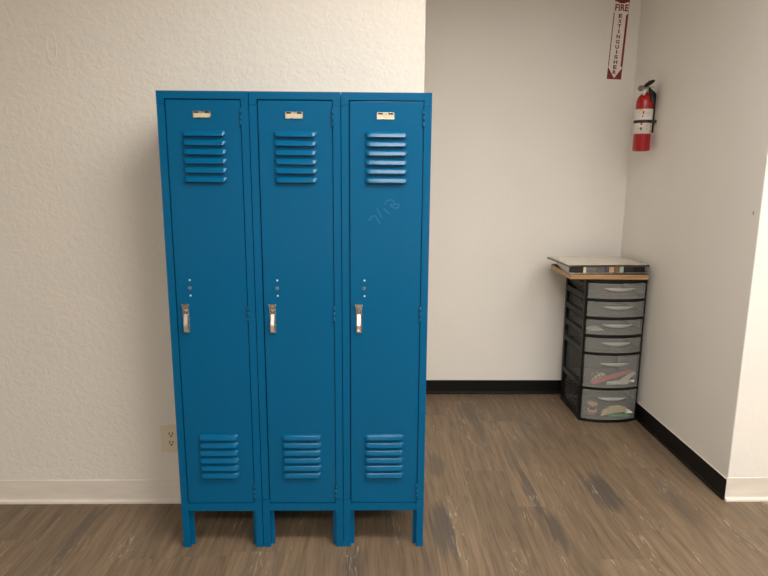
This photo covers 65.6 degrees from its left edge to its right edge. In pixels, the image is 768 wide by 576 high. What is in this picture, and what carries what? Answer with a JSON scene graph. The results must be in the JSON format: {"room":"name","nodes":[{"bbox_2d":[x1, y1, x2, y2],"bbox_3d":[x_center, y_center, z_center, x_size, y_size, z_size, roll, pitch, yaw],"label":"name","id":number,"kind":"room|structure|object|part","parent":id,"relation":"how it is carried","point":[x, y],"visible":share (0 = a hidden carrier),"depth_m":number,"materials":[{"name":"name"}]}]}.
{"room":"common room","nodes":[
{"label":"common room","id":0,"kind":"room"},
{"bbox_2d":[0,0,425,479],"bbox_3d":[-1.917,-0.539,2.969,4.116,2.740,1.314,0,11,-1],"label":"wall","id":1,"kind":"structure","parent":0,"point":[87,383],"depth_m":2.33,"materials":[{"name":"paint"}]},
{"bbox_2d":[0,480,180,503],"bbox_3d":[-1.913,0.879,2.562,4.116,0.106,0.013,0,11,-1],"label":"baseboard","id":2,"kind":"structure","parent":1,"relation":"attached to","point":[11,491],"depth_m":2.58,"materials":[{"name":"beige plastic"}]},
{"bbox_2d":[160,424,177,451],"bbox_3d":[-0.904,0.640,2.537,0.089,0.125,0.010,0,11,-1],"label":"wall outlet","id":3,"kind":"object","parent":1,"relation":"attached to","point":[168,431],"visible":0.87,"depth_m":2.53,"materials":[{"name":"beige plastic"}]},
{"bbox_2d":[167,432,174,436],"bbox_3d":[-0.904,0.621,2.530,0.034,0.025,0.003,0,11,-1],"label":"receptacle","id":4,"kind":"object","parent":3,"relation":"attached to","point":[169,434],"depth_m":2.53,"materials":[{"name":"beige plastic"}]},
{"bbox_2d":[167,440,175,445],"bbox_3d":[-0.904,0.659,2.538,0.034,0.025,0.003,0,11,-1],"label":"receptacle","id":5,"kind":"object","parent":3,"relation":"attached to","point":[169,442],"depth_m":2.54,"materials":[{"name":"beige plastic"}]},
{"bbox_2d":[0,394,767,575],"bbox_3d":[-0.028,1.402,0.153,7.800,0.001,7.638,0,11,-1],"label":"floor","id":6,"kind":"structure","parent":0,"point":[515,484],"depth_m":2.44,"materials":[{"name":"brown wood"}]},
{"bbox_2d":[155,90,263,546],"bbox_3d":[-0.612,0.143,2.272,0.304,1.676,0.320,0,11,-1],"label":"locker","id":7,"kind":"object","parent":6,"relation":"on","point":[204,136],"visible":0.98,"depth_m":2.11,"materials":[{"name":"blue metal"}]},
{"bbox_2d":[181,304,189,332],"bbox_3d":[-0.702,0.108,2.111,0.028,0.104,0.010,0,11,-1],"label":"handle","id":8,"kind":"object","parent":7,"relation":"on","point":[185,308],"depth_m":2.11,"materials":[{"name":"silver metal"}]},
{"bbox_3d":[-0.702,0.123,2.111,0.012,0.062,0.013,0,11,-1],"label":"handle","id":9,"kind":"part","parent":7,"relation":"part of","materials":[{"name":"white metal"}]},
{"bbox_3d":[-0.746,0.893,2.281,0.040,0.197,0.034,0,11,-1],"label":"leg","id":10,"kind":"part","parent":7,"relation":"part of","materials":[{"name":"blue paint"}]},
{"bbox_3d":[-0.482,0.894,2.286,0.040,0.197,0.034,0,11,-1],"label":"leg","id":11,"kind":"part","parent":7,"relation":"part of","materials":[{"name":"blue paint"}]},
{"bbox_2d":[248,91,343,546],"bbox_3d":[-0.305,0.144,2.278,0.304,1.676,0.320,0,11,-1],"label":"locker","id":12,"kind":"object","parent":6,"relation":"on","point":[295,137],"visible":0.98,"depth_m":2.11,"materials":[{"name":"blue metal"}]},
{"bbox_3d":[-0.440,0.894,2.287,0.040,0.197,0.034,0,11,-1],"label":"leg","id":13,"kind":"part","parent":12,"relation":"part of","materials":[{"name":"blue paint"}]},
{"bbox_2d":[268,304,275,332],"bbox_3d":[-0.395,0.109,2.117,0.028,0.104,0.010,0,11,-1],"label":"handle","id":14,"kind":"object","parent":12,"relation":"on","point":[271,307],"depth_m":2.12,"materials":[{"name":"silver metal"}]},
{"bbox_3d":[-0.395,0.124,2.116,0.012,0.062,0.013,0,11,-1],"label":"handle","id":15,"kind":"part","parent":12,"relation":"part of","materials":[{"name":"white metal"}]},
{"bbox_3d":[-0.176,0.895,2.292,0.040,0.197,0.034,0,11,-1],"label":"leg","id":16,"kind":"part","parent":12,"relation":"part of","materials":[{"name":"blue paint"}]},
{"bbox_2d":[341,92,431,546],"bbox_3d":[0.001,0.145,2.283,0.304,1.676,0.320,0,11,-1],"label":"locker","id":17,"kind":"object","parent":6,"relation":"on","point":[386,136],"visible":1,"depth_m":2.12,"materials":[{"name":"blue metal"}]},
{"bbox_3d":[-0.134,0.895,2.292,0.040,0.197,0.034,0,11,-1],"label":"leg","id":18,"kind":"part","parent":17,"relation":"part of","materials":[{"name":"blue paint"}]},
{"bbox_2d":[355,304,362,332],"bbox_3d":[-0.089,0.110,2.123,0.028,0.104,0.010,0,11,-1],"label":"handle","id":19,"kind":"object","parent":17,"relation":"on","point":[358,307],"depth_m":2.12,"materials":[{"name":"silver metal"}]},
{"bbox_3d":[-0.089,0.125,2.122,0.012,0.062,0.013,0,11,-1],"label":"handle","id":20,"kind":"part","parent":17,"relation":"part of","materials":[{"name":"white metal"}]},
{"bbox_3d":[0.130,0.896,2.297,0.040,0.197,0.034,0,11,-1],"label":"leg","id":21,"kind":"part","parent":17,"relation":"part of","materials":[{"name":"blue paint"}]},
{"bbox_2d":[560,277,647,422],"bbox_3d":[1.303,0.334,3.569,0.350,0.845,0.397,0,11,-1],"label":"drawer unit","id":22,"kind":"object","parent":6,"relation":"on","point":[585,352],"visible":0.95,"depth_m":3.53,"materials":[{"name":"black plastic"}]},
{"bbox_3d":[1.137,0.302,3.746,0.023,0.839,0.030,0,11,-1],"label":"post","id":23,"kind":"part","parent":22,"relation":"part of","materials":[{"name":"black plastic"}]},
{"bbox_3d":[1.142,0.361,3.434,0.023,0.839,0.026,0,11,-1],"label":"post","id":24,"kind":"part","parent":22,"relation":"part of","materials":[{"name":"black plastic"}]},
{"bbox_3d":[1.300,0.297,3.761,0.327,0.805,0.003,0,11,-1],"label":"panel","id":25,"kind":"part","parent":22,"relation":"part of","materials":[{"name":"black plastic"}]},
{"bbox_2d":[587,401,597,414],"bbox_3d":[1.226,0.707,3.512,0.058,0.068,0.058,0,11,-1],"label":"spool","id":26,"kind":"object","parent":22,"relation":"in","point":[591,410],"visible":1,"depth_m":3.50,"materials":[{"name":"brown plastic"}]},
{"bbox_2d":[586,325,604,330],"bbox_3d":[1.218,0.230,3.436,0.090,0.019,0.060,0,11,-1],"label":"cloth","id":27,"kind":"object","parent":22,"relation":"in","point":[592,327],"visible":1,"depth_m":3.41,"materials":[{"name":"beige fabric"}]},
{"bbox_2d":[562,395,634,422],"bbox_3d":[1.306,0.731,3.649,0.338,0.034,0.380,0,11,-1],"label":"shelf","id":28,"kind":"object","parent":22,"relation":"attached to","point":[571,402],"depth_m":3.62,"materials":[{"name":"black plastic"}]},
{"bbox_2d":[592,371,605,382],"bbox_3d":[1.248,0.517,3.460,0.085,0.074,0.014,0,11,-1],"label":"pouch","id":29,"kind":"object","parent":22,"relation":"on","point":[595,375],"visible":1,"depth_m":3.45,"materials":[{"name":"fabric"}]},
{"bbox_2d":[551,264,648,279],"bbox_3d":[1.250,-0.098,3.494,0.438,0.030,0.385,0,11,0],"label":"wooden board","id":30,"kind":"object","parent":22,"relation":"on","point":[642,276],"visible":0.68,"depth_m":3.31,"materials":[{"name":"brown wood"}]},
{"bbox_2d":[547,257,649,273],"bbox_3d":[1.237,-0.136,3.480,0.464,0.050,0.345,0,11,-4],"label":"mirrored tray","id":31,"kind":"object","parent":30,"relation":"on","point":[571,265],"visible":1,"depth_m":3.33,"materials":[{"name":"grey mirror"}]},
{"bbox_2d":[563,366,637,389],"bbox_3d":[1.306,0.539,3.612,0.340,0.031,0.380,0,11,-1],"label":"shelf","id":32,"kind":"object","parent":22,"relation":"attached to","point":[573,372],"depth_m":3.60,"materials":[{"name":"black plastic"}]},
{"bbox_2d":[565,334,640,355],"bbox_3d":[1.306,0.334,3.573,0.343,0.032,0.380,0,11,-1],"label":"shelf","id":33,"kind":"object","parent":22,"relation":"attached to","point":[592,346],"depth_m":3.52,"materials":[{"name":"black plastic"}]},
{"bbox_2d":[566,318,641,337],"bbox_3d":[1.306,0.232,3.554,0.345,0.034,0.380,0,11,-1],"label":"shelf","id":34,"kind":"object","parent":22,"relation":"attached to","point":[632,331],"depth_m":3.50,"materials":[{"name":"black plastic"}]},
{"bbox_2d":[566,301,643,319],"bbox_3d":[1.306,0.130,3.535,0.346,0.032,0.380,0,11,-1],"label":"drawer","id":35,"kind":"object","parent":22,"relation":"attached to","point":[595,310],"depth_m":3.50,"materials":[{"name":"black plastic"}]},
{"bbox_2d":[567,285,645,301],"bbox_3d":[1.306,0.028,3.515,0.348,0.032,0.380,0,11,-1],"label":"drawer","id":36,"kind":"object","parent":22,"relation":"attached to","point":[592,293],"depth_m":3.46,"materials":[{"name":"black plastic"}]},
{"bbox_2d":[590,370,632,383],"bbox_3d":[1.313,0.513,3.442,0.243,0.088,0.006,0,11,-1],"label":"ruler","id":37,"kind":"object","parent":22,"relation":"on","point":[601,379],"visible":1,"depth_m":3.44,"materials":[{"name":"red plastic"}]},
{"bbox_2d":[600,405,625,415],"bbox_3d":[1.339,0.716,3.482,0.146,0.062,0.014,0,11,-1],"label":"packet","id":38,"kind":"object","parent":22,"relation":"in","point":[611,409],"visible":1,"depth_m":3.47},
{"bbox_2d":[599,291,627,294],"bbox_3d":[1.308,0.030,3.400,0.145,0.010,0.060,0,11,-1],"label":"notebook","id":39,"kind":"object","parent":22,"relation":"in","point":[600,292],"visible":0.92,"depth_m":3.37,"materials":[{"name":"grey paper"}]},
{"bbox_2d":[581,279,646,283],"bbox_3d":[1.306,-0.071,3.497,0.349,0.022,0.380,0,11,-1],"label":"shelf","id":40,"kind":"object","parent":22,"relation":"attached to","point":[617,281],"depth_m":3.32,"materials":[{"name":"black plastic"}]},
{"bbox_3d":[1.469,0.303,3.753,0.011,0.839,0.030,0,11,-1],"label":"post","id":41,"kind":"part","parent":22,"relation":"part of","materials":[{"name":"plastic"}]},
{"bbox_2d":[608,413,628,416],"bbox_3d":[1.369,0.741,3.474,0.122,0.018,0.010,0,11,-1],"label":"pencil","id":42,"kind":"object","parent":22,"relation":"in","point":[625,414],"visible":1,"depth_m":3.47,"materials":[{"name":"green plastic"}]},
{"bbox_2d":[606,379,634,384],"bbox_3d":[1.364,0.543,3.439,0.162,0.032,0.004,0,11,-1],"label":"paper sheet","id":43,"kind":"object","parent":22,"relation":"in","point":[626,381],"visible":1,"depth_m":3.44,"materials":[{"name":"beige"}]},
{"bbox_2d":[620,372,634,379],"bbox_3d":[1.410,0.509,3.452,0.093,0.054,0.002,0,11,-1],"label":"paper sheet","id":44,"kind":"object","parent":22,"relation":"in","point":[631,374],"visible":1,"depth_m":3.45,"materials":[{"name":"white paper"}]},
{"bbox_3d":[1.475,0.362,3.440,0.011,0.839,0.026,0,11,-1],"label":"post","id":45,"kind":"part","parent":22,"relation":"part of","materials":[{"name":"black plastic"}]},
{"bbox_2d":[424,0,640,379],"bbox_3d":[-0.088,-0.665,3.699,7.800,2.740,0.100,0,11,-1],"label":"wall","id":46,"kind":"structure","parent":0,"point":[530,132],"depth_m":3.65,"materials":[{"name":"paint"}]},
{"bbox_2d":[426,380,560,393],"bbox_3d":[0.804,0.649,3.906,1.368,0.092,0.013,0,11,-1],"label":"baseboard","id":47,"kind":"structure","parent":46,"relation":"attached to","point":[432,386],"depth_m":3.91,"materials":[{"name":"black plastic"}]},
{"bbox_2d":[607,0,629,79],"bbox_3d":[1.384,-1.472,3.520,0.104,0.460,0.003,0,11,-1],"label":"fire extinguisher sign","id":48,"kind":"object","parent":46,"relation":"attached to","point":[621,9],"visible":1,"depth_m":3.52,"materials":[{"name":"red"}]},
{"bbox_2d":[617,0,767,478],"bbox_3d":[2.666,-0.524,3.055,2.317,2.740,1.314,0,11,-1],"label":"wall","id":49,"kind":"structure","parent":0,"point":[696,208],"depth_m":2.81,"materials":[{"name":"paint"}]},
{"bbox_2d":[632,79,654,150],"bbox_3d":[1.443,-0.955,3.312,0.092,0.379,0.092,4,11,18],"label":"fire extinguisher","id":50,"kind":"object","parent":49,"relation":"attached to","point":[645,101],"visible":1,"depth_m":3.28,"materials":[{"name":"red metal"}]},
{"bbox_3d":[1.450,-1.118,3.259,0.052,0.038,0.024,0,11,-1],"label":"lever","id":51,"kind":"part","parent":50,"relation":"part of","materials":[{"name":"black plastic"}]},
{"bbox_2d":[634,90,656,132],"bbox_3d":[1.448,-0.982,3.307,0.114,0.234,0.097,0,11,-1],"label":"wall bracket","id":52,"kind":"object","parent":49,"relation":"attached to","point":[652,121],"visible":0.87,"depth_m":3.29,"materials":[{"name":"black metal"}]},
{"bbox_3d":[1.484,-0.985,3.322,0.042,0.234,0.038,0,11,-1],"label":"plate","id":53,"kind":"part","parent":52,"relation":"part of","materials":[{"name":"black plastic"}]},
{"bbox_2d":[614,390,726,499],"bbox_3d":[1.494,0.768,3.280,0.014,0.101,1.313,0,11,-1],"label":"baseboard","id":54,"kind":"structure","parent":49,"relation":"attached to","point":[713,479],"depth_m":3.03,"materials":[{"name":"black plastic"}]},
{"bbox_2d":[724,477,767,501],"bbox_3d":[2.668,0.892,2.648,2.319,0.108,0.013,0,11,-1],"label":"baseboard","id":55,"kind":"structure","parent":49,"relation":"attached to","point":[737,489],"depth_m":2.63,"materials":[{"name":"beige plastic"}]}
]}

